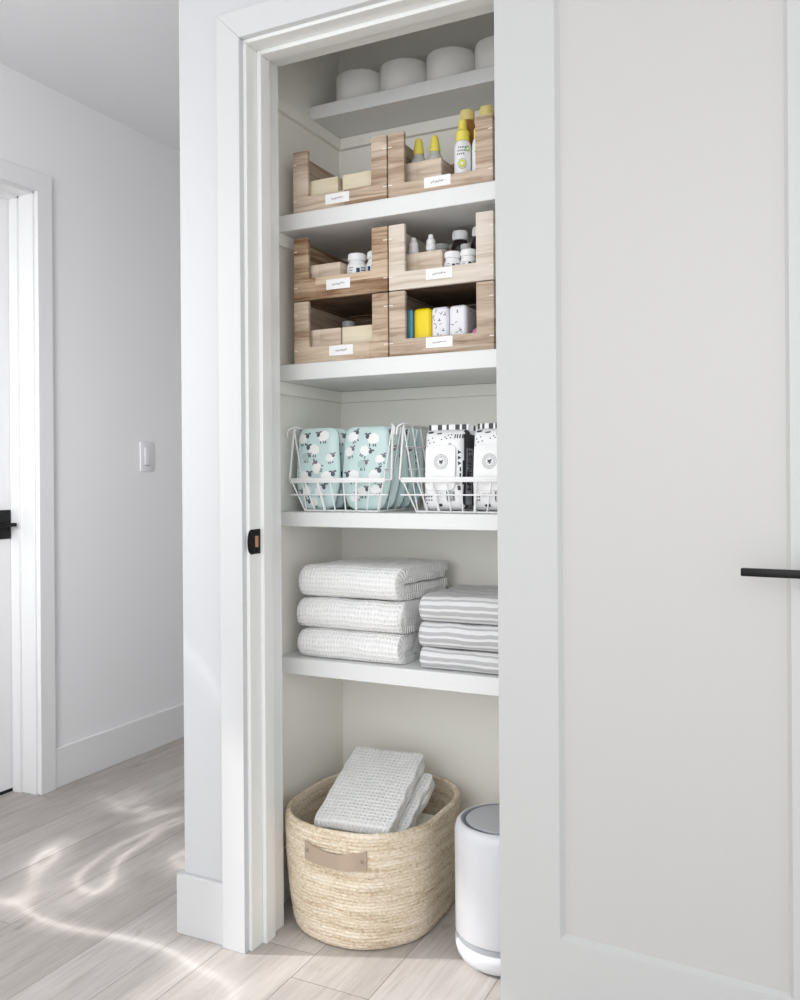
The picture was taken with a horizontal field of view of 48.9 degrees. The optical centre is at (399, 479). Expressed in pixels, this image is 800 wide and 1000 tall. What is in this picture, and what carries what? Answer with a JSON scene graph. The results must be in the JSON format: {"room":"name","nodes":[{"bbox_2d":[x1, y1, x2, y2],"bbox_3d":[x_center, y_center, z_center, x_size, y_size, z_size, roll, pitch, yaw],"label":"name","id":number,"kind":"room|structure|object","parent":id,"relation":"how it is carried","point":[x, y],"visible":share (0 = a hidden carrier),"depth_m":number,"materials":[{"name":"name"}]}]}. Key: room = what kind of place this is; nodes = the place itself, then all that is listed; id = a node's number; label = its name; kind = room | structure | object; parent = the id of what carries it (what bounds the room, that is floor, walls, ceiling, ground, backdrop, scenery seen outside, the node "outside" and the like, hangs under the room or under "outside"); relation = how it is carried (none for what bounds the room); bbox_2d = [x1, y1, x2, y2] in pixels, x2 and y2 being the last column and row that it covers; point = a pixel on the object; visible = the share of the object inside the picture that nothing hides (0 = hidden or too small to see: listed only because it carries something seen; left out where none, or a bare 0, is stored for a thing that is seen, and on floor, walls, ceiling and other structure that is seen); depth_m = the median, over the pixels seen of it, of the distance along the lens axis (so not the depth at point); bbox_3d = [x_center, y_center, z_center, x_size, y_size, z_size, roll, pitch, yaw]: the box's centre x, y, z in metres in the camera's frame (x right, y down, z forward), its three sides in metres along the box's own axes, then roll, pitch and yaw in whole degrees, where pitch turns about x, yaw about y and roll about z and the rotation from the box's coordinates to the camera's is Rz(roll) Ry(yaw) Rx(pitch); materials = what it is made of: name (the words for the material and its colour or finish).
{"room":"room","nodes":[
{"label":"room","id":0,"kind":"room"},
{"bbox_2d":[0,0,179,151],"bbox_3d":[0.154,-1.440,2.147,6.800,0.100,5.200,0,0,26],"label":"ceiling","id":1,"kind":"structure","parent":0,"point":[119,59],"depth_m":2.85,"materials":[{"name":"white paint"}]},
{"bbox_2d":[0,63,183,746],"bbox_3d":[-1.385,-0.146,2.909,0.120,2.467,5.200,0,0,26],"label":"wall","id":2,"kind":"structure","parent":0,"point":[116,250],"depth_m":3.35,"materials":[{"name":"white paint"}]},
{"bbox_2d":[0,788,12,794],"bbox_3d":[-1.550,1.083,2.726,0.050,0.011,0.797,0,0,26],"label":"trim","id":3,"kind":"structure","parent":2,"relation":"attached to","point":[10,789],"depth_m":3.05,"materials":[{"name":"black"}]},
{"bbox_2d":[0,197,16,791],"bbox_3d":[-1.524,0.049,2.708,0.095,2.055,0.796,0,0,26],"label":"door","id":4,"kind":"structure","parent":2,"relation":"in","point":[6,761],"depth_m":3.04,"materials":[{"name":"white paint"}]},
{"bbox_2d":[0,180,37,794],"bbox_3d":[-1.489,0.044,2.691,0.122,2.089,0.837,0,0,26],"label":"door","id":5,"kind":"structure","parent":2,"relation":"attached to","point":[20,200],"depth_m":3.05,"materials":[{"name":"white paint"}]},
{"bbox_2d":[0,158,55,794],"bbox_3d":[-1.429,0.016,2.661,0.018,2.144,0.943,0,0,26],"label":"trim","id":6,"kind":"structure","parent":2,"relation":"attached to","point":[12,173],"depth_m":3.04,"materials":[{"name":"white paint"}]},
{"bbox_2d":[56,703,183,787],"bbox_3d":[-0.759,1.012,4.016,0.013,0.140,2.069,0,0,26],"label":"baseboard","id":7,"kind":"structure","parent":2,"relation":"attached to","point":[78,759],"depth_m":3.35,"materials":[{"name":"white paint"}]},
{"bbox_2d":[140,442,153,470],"bbox_3d":[-1.012,-0.092,3.520,0.009,0.116,0.076,0,0,26],"label":"light switch","id":8,"kind":"object","parent":2,"relation":"attached to","point":[146,448],"visible":1,"depth_m":3.52,"materials":[{"name":"white plastic"}]},
{"bbox_2d":[179,0,268,881],"bbox_3d":[1.327,-0.164,1.562,3.794,2.467,0.664,0,0,26],"label":"wall","id":9,"kind":"structure","parent":0,"point":[197,18],"depth_m":2.08,"materials":[{"name":"grey paint"}]},
{"bbox_2d":[177,872,222,944],"bbox_3d":[-0.467,1.010,2.072,0.142,0.143,0.013,0,0,26],"label":"baseboard","id":10,"kind":"structure","parent":9,"relation":"attached to","point":[199,899],"depth_m":2.07,"materials":[{"name":"white paint"}]},
{"bbox_2d":[247,529,259,554],"bbox_3d":[-0.336,0.143,2.024,0.003,0.057,0.049,0,0,26],"label":"strike plate","id":11,"kind":"object","parent":9,"relation":"attached to","point":[253,540],"visible":1,"depth_m":2.02,"materials":[{"name":"black metal"}]},
{"bbox_2d":[216,0,386,953],"bbox_3d":[-0.065,0.003,1.866,0.775,2.151,0.020,0,0,26],"label":"trim","id":12,"kind":"structure","parent":9,"relation":"attached to","point":[233,27],"depth_m":2.01,"materials":[{"name":"white paint"}]},
{"bbox_2d":[243,0,493,950],"bbox_3d":[-0.033,0.030,1.930,0.669,2.098,0.131,0,0,26],"label":"trim","id":13,"kind":"structure","parent":9,"relation":"attached to","point":[251,46],"depth_m":2.03,"materials":[{"name":"white paint"}]},
{"bbox_2d":[494,0,799,999],"bbox_3d":[0.453,0.037,1.528,0.641,2.058,0.101,0,0,30],"label":"door","id":14,"kind":"structure","parent":9,"relation":"in","point":[647,152],"depth_m":1.56,"materials":[{"name":"grey paint"}]},
{"bbox_2d":[0,737,500,999],"bbox_3d":[-0.049,1.129,1.700,6.800,0.100,6.200,0,0,26],"label":"floor","id":15,"kind":"structure","parent":0,"point":[90,865],"depth_m":2.11,"materials":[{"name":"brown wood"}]},
{"bbox_2d":[285,773,460,949],"bbox_3d":[-0.066,0.939,2.213,0.400,0.278,0.471,0,0,26],"label":"basket","id":16,"kind":"object","parent":15,"relation":"on","point":[349,890],"visible":0.79,"depth_m":2.02,"materials":[{"name":"beige wicker"}]},
{"bbox_2d":[331,773,434,831],"bbox_3d":[-0.049,0.818,2.193,0.209,0.118,0.255,0,0,22],"label":"folded cloth","id":17,"kind":"object","parent":16,"relation":"in","point":[424,786],"visible":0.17,"depth_m":2.18,"materials":[{"name":"white fabric"}]},
{"bbox_2d":[314,746,424,833],"bbox_3d":[-0.072,0.776,2.204,0.206,0.125,0.272,0,0,20],"label":"folded cloth","id":18,"kind":"object","parent":17,"relation":"on","point":[373,789],"visible":1,"depth_m":2.18,"materials":[{"name":"white fabric"}]},
{"bbox_3d":[-0.064,1.003,2.215,0.226,0.123,0.242,0,0,26],"label":"folded cloth","id":19,"kind":"object","parent":16,"relation":"in","visible":0},
{"bbox_2d":[414,813,434,826],"bbox_3d":[0.041,0.892,2.202,0.116,0.066,0.154,0,0,34],"label":"folded cloth","id":20,"kind":"object","parent":19,"relation":"on","point":[422,818],"visible":0.06,"depth_m":2.24,"materials":[{"name":"beige fabric"}]},
{"bbox_2d":[455,803,500,976],"bbox_3d":[0.234,0.920,1.984,0.227,0.314,0.227,0,0,26],"label":"trash can","id":21,"kind":"object","parent":15,"relation":"on","point":[477,827],"visible":0.48,"depth_m":1.90,"materials":[{"name":"white plastic"}]},
{"bbox_2d":[278,52,342,845],"bbox_3d":[-0.264,-0.154,2.350,0.002,2.467,0.420,0,0,26],"label":"wall","id":22,"kind":"structure","parent":0,"point":[312,706],"depth_m":2.34,"materials":[{"name":"white paint"}]},
{"bbox_2d":[283,844,290,902],"bbox_3d":[-0.249,1.010,2.347,0.013,0.140,0.420,0,0,26],"label":"baseboard","id":23,"kind":"structure","parent":22,"relation":"attached to","point":[287,895],"depth_m":2.25,"materials":[{"name":"white paint"}]},
{"bbox_2d":[338,12,498,812],"bbox_3d":[0.205,-0.157,2.418,1.024,2.467,0.117,0,0,26],"label":"wall","id":24,"kind":"structure","parent":0,"point":[456,734],"depth_m":2.42,"materials":[{"name":"white paint"}]},
{"bbox_2d":[278,66,494,151],"bbox_3d":[0.091,-0.982,2.173,0.801,0.069,0.418,0,0,26],"label":"closet shelf","id":25,"kind":"object","parent":24,"relation":"attached to","point":[434,105],"visible":0.5,"depth_m":2.34,"materials":[{"name":"white paint"}]},
{"bbox_2d":[336,69,379,100],"bbox_3d":[-0.108,-1.059,2.425,0.134,0.088,0.134,0,0,26],"label":"paper roll","id":26,"kind":"object","parent":25,"relation":"on","point":[351,83],"visible":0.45,"depth_m":2.36,"materials":[{"name":"white paper"}]},
{"bbox_2d":[380,58,426,90],"bbox_3d":[0.014,-1.060,2.365,0.134,0.088,0.134,0,0,26],"label":"paper roll","id":27,"kind":"object","parent":25,"relation":"on","point":[394,73],"visible":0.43,"depth_m":2.31,"materials":[{"name":"white paper"}]},
{"bbox_2d":[427,46,474,79],"bbox_3d":[0.137,-1.061,2.304,0.134,0.088,0.134,0,0,26],"label":"paper roll","id":28,"kind":"object","parent":25,"relation":"on","point":[449,60],"visible":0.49,"depth_m":2.24,"materials":[{"name":"white paper"}]},
{"bbox_2d":[475,35,493,69],"bbox_3d":[0.259,-1.062,2.244,0.134,0.088,0.134,0,0,26],"label":"paper roll","id":29,"kind":"object","parent":25,"relation":"on","point":[484,49],"visible":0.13,"depth_m":2.20,"materials":[{"name":"white paper"}]},
{"bbox_2d":[279,181,494,260],"bbox_3d":[0.093,-0.639,2.173,0.801,0.074,0.418,0,0,26],"label":"closet shelf","id":30,"kind":"object","parent":24,"relation":"attached to","point":[339,231],"visible":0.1,"depth_m":2.17,"materials":[{"name":"white paint"}]},
{"bbox_2d":[293,135,387,213],"bbox_3d":[-0.093,-0.753,2.298,0.268,0.158,0.272,0,0,26],"label":"wooden bin","id":31,"kind":"object","parent":30,"relation":"on","point":[304,170],"visible":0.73,"depth_m":2.18,"materials":[{"name":"brown wood"}]},
{"bbox_2d":[309,176,342,195],"bbox_3d":[-0.175,-0.723,2.283,0.102,0.078,0.120,0,0,26],"label":"wooden box","id":32,"kind":"object","parent":31,"relation":"in","point":[332,184],"visible":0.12,"depth_m":2.22,"materials":[{"name":"beige wood"}]},
{"bbox_2d":[343,170,370,189],"bbox_3d":[-0.073,-0.724,2.233,0.100,0.078,0.120,0,0,26],"label":"wooden box","id":33,"kind":"object","parent":31,"relation":"in","point":[360,179],"visible":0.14,"depth_m":2.18,"materials":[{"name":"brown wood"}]},
{"bbox_2d":[388,113,494,197],"bbox_3d":[0.150,-0.755,2.178,0.268,0.158,0.272,0,0,26],"label":"wooden bin","id":34,"kind":"object","parent":30,"relation":"on","point":[400,154],"visible":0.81,"depth_m":2.05,"materials":[{"name":"brown wood"}]},
{"bbox_2d":[406,157,453,181],"bbox_3d":[0.067,-0.727,2.156,0.112,0.082,0.085,0,0,26],"label":"wooden box","id":35,"kind":"object","parent":34,"relation":"in","point":[419,170],"visible":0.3,"depth_m":2.12,"materials":[{"name":"brown wood"}]},
{"bbox_2d":[411,138,425,162],"bbox_3d":[0.046,-0.765,2.166,0.039,0.146,0.039,0,0,26],"label":"bottle","id":36,"kind":"object","parent":35,"relation":"in","point":[418,153],"visible":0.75,"depth_m":2.15,"materials":[{"name":"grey plastic"}]},
{"bbox_2d":[427,135,441,159],"bbox_3d":[0.085,-0.766,2.147,0.039,0.146,0.039,0,0,26],"label":"bottle","id":37,"kind":"object","parent":35,"relation":"in","point":[434,150],"visible":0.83,"depth_m":2.14,"materials":[{"name":"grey plastic"}]},
{"bbox_2d":[454,120,471,173],"bbox_3d":[0.149,-0.770,2.090,0.042,0.166,0.043,0,0,12],"label":"spray bottle","id":38,"kind":"object","parent":34,"relation":"in","point":[462,149],"visible":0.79,"depth_m":2.08,"materials":[{"name":"white plastic"}]},
{"bbox_2d":[460,109,474,147],"bbox_3d":[0.165,-0.792,2.142,0.047,0.211,0.047,0,0,26],"label":"bottle","id":39,"kind":"object","parent":34,"relation":"in","point":[468,115],"visible":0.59,"depth_m":2.12,"materials":[{"name":"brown plastic"}]},
{"bbox_2d":[472,129,474,170],"bbox_3d":[0.190,-0.770,2.072,0.042,0.166,0.043,0,0,12],"label":"spray bottle","id":40,"kind":"object","parent":34,"relation":"in","point":[473,143],"visible":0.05,"depth_m":2.06,"materials":[{"name":"white plastic"}]},
{"bbox_2d":[480,105,493,115],"bbox_3d":[0.211,-0.792,2.122,0.047,0.211,0.047,0,0,26],"label":"bottle","id":41,"kind":"object","parent":34,"relation":"in","point":[485,109],"visible":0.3,"depth_m":2.11,"materials":[{"name":"yellow plastic"}]},
{"bbox_2d":[280,349,496,402],"bbox_3d":[0.096,-0.259,2.173,0.801,0.074,0.418,0,0,26],"label":"closet shelf","id":42,"kind":"object","parent":24,"relation":"attached to","point":[472,373],"visible":0.52,"depth_m":2.22,"materials":[{"name":"white paint"}]},
{"bbox_2d":[294,292,389,363],"bbox_3d":[-0.091,-0.373,2.298,0.268,0.158,0.272,0,0,26],"label":"wooden bin","id":43,"kind":"object","parent":42,"relation":"on","point":[307,318],"visible":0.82,"depth_m":2.20,"materials":[{"name":"brown wood"}]},
{"bbox_2d":[311,327,341,346],"bbox_3d":[-0.170,-0.343,2.283,0.106,0.078,0.120,0,0,26],"label":"wooden box","id":44,"kind":"object","parent":43,"relation":"in","point":[332,336],"visible":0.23,"depth_m":2.22,"materials":[{"name":"brown wood"}]},
{"bbox_2d":[293,226,390,317],"bbox_3d":[-0.092,-0.533,2.298,0.268,0.158,0.272,0,0,26],"label":"wooden bin","id":45,"kind":"object","parent":43,"relation":"on","point":[349,295],"visible":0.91,"depth_m":2.21,"materials":[{"name":"brown wood"}]},
{"bbox_2d":[310,262,347,277],"bbox_3d":[-0.179,-0.505,2.270,0.110,0.083,0.090,0,0,26],"label":"wooden box","id":46,"kind":"object","parent":45,"relation":"in","point":[336,268],"visible":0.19,"depth_m":2.22,"materials":[{"name":"brown wood"}]},
{"bbox_2d":[347,253,365,272],"bbox_3d":[-0.108,-0.516,2.221,0.051,0.104,0.052,0,0,16],"label":"pill bottle","id":47,"kind":"object","parent":45,"relation":"on","point":[356,261],"visible":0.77,"depth_m":2.20,"materials":[{"name":"white plastic"}]},
{"bbox_2d":[366,251,371,270],"bbox_3d":[-0.059,-0.517,2.199,0.052,0.104,0.051,0,0,-22],"label":"pill bottle","id":48,"kind":"object","parent":45,"relation":"in","point":[369,254],"visible":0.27,"depth_m":2.18,"materials":[{"name":"white plastic"}]},
{"bbox_2d":[342,321,354,326],"bbox_3d":[-0.137,-0.365,2.367,0.040,0.121,0.040,0,0,26],"label":"pill bottle","id":49,"kind":"object","parent":43,"relation":"in","point":[345,323],"visible":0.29,"depth_m":2.35,"materials":[{"name":"white plastic"}]},
{"bbox_2d":[342,325,371,343],"bbox_3d":[-0.071,-0.344,2.234,0.105,0.078,0.120,0,0,26],"label":"wooden box","id":50,"kind":"object","parent":43,"relation":"in","point":[363,333],"visible":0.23,"depth_m":2.18,"materials":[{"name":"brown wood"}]},
{"bbox_2d":[389,281,495,356],"bbox_3d":[0.153,-0.375,2.179,0.268,0.158,0.272,0,0,26],"label":"wooden bin","id":51,"kind":"object","parent":42,"relation":"on","point":[484,338],"visible":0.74,"depth_m":2.06,"materials":[{"name":"beige wood"}]},
{"bbox_2d":[407,310,414,337],"bbox_3d":[0.031,-0.358,2.148,0.023,0.106,0.050,0,0,26],"label":"packet","id":52,"kind":"object","parent":51,"relation":"in","point":[410,313],"visible":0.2,"depth_m":2.12,"materials":[{"name":"blue plastic"}]},
{"bbox_2d":[414,308,431,337],"bbox_3d":[0.063,-0.359,2.132,0.046,0.107,0.050,0,0,26],"label":"packet","id":53,"kind":"object","parent":51,"relation":"in","point":[422,318],"visible":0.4,"depth_m":2.11,"materials":[{"name":"yellow plastic"}]},
{"bbox_2d":[432,307,449,335],"bbox_3d":[0.105,-0.359,2.112,0.044,0.106,0.050,0,0,26],"label":"packet","id":54,"kind":"object","parent":51,"relation":"in","point":[440,315],"visible":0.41,"depth_m":2.09,"materials":[{"name":"white plastic"}]},
{"bbox_2d":[388,210,495,308],"bbox_3d":[0.151,-0.535,2.179,0.268,0.158,0.272,0,0,26],"label":"wooden bin","id":55,"kind":"object","parent":51,"relation":"on","point":[454,285],"visible":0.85,"depth_m":2.08,"materials":[{"name":"brown wood"}]},
{"bbox_2d":[406,249,444,270],"bbox_3d":[0.067,-0.507,2.154,0.112,0.083,0.080,0,0,26],"label":"wooden box","id":56,"kind":"object","parent":55,"relation":"in","point":[436,258],"visible":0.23,"depth_m":2.11,"materials":[{"name":"brown wood"}]},
{"bbox_2d":[409,237,418,253],"bbox_3d":[0.034,-0.533,2.159,0.035,0.122,0.035,0,0,26],"label":"dropper bottle","id":57,"kind":"object","parent":56,"relation":"in","point":[413,245],"visible":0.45,"depth_m":2.15,"materials":[{"name":"white plastic"}]},
{"bbox_2d":[426,234,435,250],"bbox_3d":[0.075,-0.534,2.139,0.035,0.124,0.035,0,0,26],"label":"dropper bottle","id":58,"kind":"object","parent":56,"relation":"in","point":[430,242],"visible":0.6,"depth_m":2.13,"materials":[{"name":"white plastic"}]},
{"bbox_2d":[435,243,449,251],"bbox_3d":[0.104,-0.532,2.244,0.050,0.133,0.050,0,0,26],"label":"pill bottle","id":59,"kind":"object","parent":55,"relation":"on","point":[439,246],"visible":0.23,"depth_m":2.22,"materials":[{"name":"white plastic"}]},
{"bbox_2d":[444,251,460,265],"bbox_3d":[0.126,-0.504,2.097,0.040,0.076,0.041,0,0,22],"label":"pill bottle","id":60,"kind":"object","parent":55,"relation":"on","point":[451,257],"visible":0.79,"depth_m":2.08,"materials":[{"name":"white plastic"}]},
{"bbox_2d":[451,230,467,252],"bbox_3d":[0.150,-0.542,2.188,0.045,0.151,0.045,0,0,26],"label":"syrup bottle","id":61,"kind":"object","parent":55,"relation":"on","point":[459,237],"visible":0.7,"depth_m":2.17,"materials":[{"name":"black plastic"}]},
{"bbox_2d":[460,243,469,260],"bbox_3d":[0.160,-0.519,2.139,0.025,0.106,0.025,0,0,26],"label":"pill bottle","id":62,"kind":"object","parent":55,"relation":"on","point":[465,245],"visible":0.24,"depth_m":2.13,"materials":[{"name":"white plastic"}]},
{"bbox_2d":[460,248,475,263],"bbox_3d":[0.163,-0.504,2.078,0.040,0.076,0.041,0,0,22],"label":"pill bottle","id":63,"kind":"object","parent":55,"relation":"in","point":[468,255],"visible":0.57,"depth_m":2.06,"materials":[{"name":"white plastic"}]},
{"bbox_2d":[471,226,475,248],"bbox_3d":[0.198,-0.543,2.165,0.045,0.154,0.045,0,0,26],"label":"syrup bottle","id":64,"kind":"object","parent":55,"relation":"on","point":[473,244],"visible":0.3,"depth_m":2.15,"materials":[{"name":"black plastic"}]},
{"bbox_2d":[450,305,476,334],"bbox_3d":[0.154,-0.359,2.107,0.045,0.106,0.085,0,0,26],"label":"packet","id":65,"kind":"object","parent":51,"relation":"in","point":[463,318],"visible":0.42,"depth_m":2.07,"materials":[{"name":"white"}]},
{"bbox_2d":[281,508,497,530],"bbox_3d":[0.119,0.098,2.216,0.801,0.037,0.322,0,0,26],"label":"closet shelf","id":66,"kind":"object","parent":24,"relation":"attached to","point":[402,519],"visible":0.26,"depth_m":2.11,"materials":[{"name":"white paint"}]},
{"bbox_2d":[286,423,427,511],"bbox_3d":[-0.096,-0.029,2.308,0.311,0.218,0.291,0,0,26],"label":"wire basket","id":67,"kind":"object","parent":66,"relation":"on","point":[317,481],"visible":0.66,"depth_m":2.19,"materials":[{"name":"white metal"}]},
{"bbox_2d":[297,428,340,508],"bbox_3d":[-0.209,-0.029,2.260,0.129,0.208,0.042,0,0,30],"label":"diaper","id":68,"kind":"object","parent":67,"relation":"in","point":[319,452],"visible":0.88,"depth_m":2.24,"materials":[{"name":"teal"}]},
{"bbox_2d":[329,428,346,508],"bbox_3d":[-0.189,-0.029,2.292,0.130,0.208,0.039,0,0,27],"label":"diaper","id":69,"kind":"object","parent":67,"relation":"in","point":[342,433],"visible":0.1,"depth_m":2.26,"materials":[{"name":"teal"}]},
{"bbox_2d":[340,429,348,507],"bbox_3d":[-0.168,-0.029,2.326,0.130,0.208,0.040,0,0,25],"label":"diaper","id":70,"kind":"object","parent":67,"relation":"in","point":[346,430],"visible":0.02,"depth_m":2.31,"materials":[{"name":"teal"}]},
{"bbox_2d":[343,426,390,509],"bbox_3d":[-0.083,-0.029,2.198,0.137,0.208,0.042,0,0,24],"label":"diaper","id":71,"kind":"object","parent":67,"relation":"in","point":[366,448],"visible":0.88,"depth_m":2.18,"materials":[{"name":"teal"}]},
{"bbox_2d":[380,427,399,508],"bbox_3d":[-0.062,-0.029,2.232,0.137,0.208,0.042,0,0,29],"label":"diaper","id":72,"kind":"object","parent":67,"relation":"in","point":[395,484],"visible":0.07,"depth_m":2.20,"materials":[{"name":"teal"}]},
{"bbox_2d":[388,428,407,508],"bbox_3d":[-0.042,-0.030,2.264,0.137,0.208,0.040,0,0,29],"label":"diaper","id":73,"kind":"object","parent":67,"relation":"in","point":[404,473],"visible":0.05,"depth_m":2.23,"materials":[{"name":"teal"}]},
{"bbox_2d":[397,428,415,507],"bbox_3d":[-0.021,-0.030,2.297,0.137,0.208,0.042,0,0,23],"label":"diaper","id":74,"kind":"object","parent":67,"relation":"in","point":[406,500],"visible":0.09,"depth_m":2.27,"materials":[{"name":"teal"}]},
{"bbox_2d":[404,429,423,507],"bbox_3d":[0.000,-0.030,2.331,0.137,0.208,0.042,0,0,26],"label":"diaper","id":75,"kind":"object","parent":67,"relation":"in","point":[418,438],"visible":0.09,"depth_m":2.30,"materials":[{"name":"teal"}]},
{"bbox_2d":[396,422,496,513],"bbox_3d":[0.187,-0.031,2.169,0.311,0.218,0.291,0,0,26],"label":"wire basket","id":76,"kind":"object","parent":66,"relation":"on","point":[412,479],"visible":0.39,"depth_m":2.08,"materials":[{"name":"white metal"}]},
{"bbox_2d":[425,424,474,509],"bbox_3d":[0.116,-0.030,2.105,0.114,0.204,0.078,0,0,23],"label":"pack","id":77,"kind":"object","parent":76,"relation":"in","point":[449,448],"visible":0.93,"depth_m":2.08,"materials":[{"name":"white plastic"}]},
{"bbox_2d":[467,426,477,508],"bbox_3d":[0.159,-0.030,2.169,0.112,0.204,0.076,0,0,28],"label":"pack","id":78,"kind":"object","parent":76,"relation":"in","point":[472,429],"visible":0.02,"depth_m":2.16,"materials":[{"name":"white"}]},
{"bbox_2d":[473,423,496,509],"bbox_3d":[0.227,-0.031,2.052,0.113,0.204,0.076,0,0,30],"label":"pack","id":79,"kind":"object","parent":76,"relation":"in","point":[485,443],"visible":0.48,"depth_m":2.03,"materials":[{"name":"white"}]},
{"bbox_2d":[282,650,498,695],"bbox_3d":[0.122,0.470,2.216,0.801,0.042,0.322,0,0,26],"label":"closet shelf","id":80,"kind":"object","parent":24,"relation":"attached to","point":[412,674],"visible":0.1,"depth_m":2.11,"materials":[{"name":"white paint"}]},
{"bbox_2d":[297,626,423,664],"bbox_3d":[-0.085,0.413,2.277,0.306,0.074,0.244,0,0,26],"label":"folded towel","id":81,"kind":"object","parent":80,"relation":"on","point":[369,646],"visible":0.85,"depth_m":2.17,"materials":[{"name":"white fabric"}]},
{"bbox_2d":[297,596,424,633],"bbox_3d":[-0.084,0.336,2.276,0.309,0.079,0.243,0,0,26],"label":"folded towel","id":82,"kind":"object","parent":81,"relation":"on","point":[363,614],"visible":0.83,"depth_m":2.17,"materials":[{"name":"white fabric"}]},
{"bbox_2d":[298,558,448,600],"bbox_3d":[-0.067,0.254,2.283,0.316,0.084,0.274,0,0,26],"label":"folded towel","id":83,"kind":"object","parent":82,"relation":"on","point":[399,579],"visible":1,"depth_m":2.19,"materials":[{"name":"white fabric"}]},
{"bbox_2d":[420,646,498,674],"bbox_3d":[0.227,0.422,2.128,0.306,0.052,0.244,0,0,26],"label":"folded towel","id":84,"kind":"object","parent":80,"relation":"on","point":[476,661],"visible":0.28,"depth_m":2.04,"materials":[{"name":"grey fabric"}]},
{"bbox_2d":[419,620,497,651],"bbox_3d":[0.224,0.366,2.129,0.309,0.062,0.244,0,0,26],"label":"folded towel","id":85,"kind":"object","parent":84,"relation":"on","point":[480,637],"visible":0.33,"depth_m":2.04,"materials":[{"name":"grey fabric"}]},
{"bbox_2d":[419,585,497,624],"bbox_3d":[0.220,0.303,2.130,0.297,0.066,0.245,0,0,26],"label":"folded towel","id":86,"kind":"object","parent":85,"relation":"on","point":[471,604],"visible":0.58,"depth_m":2.06,"materials":[{"name":"grey fabric"}]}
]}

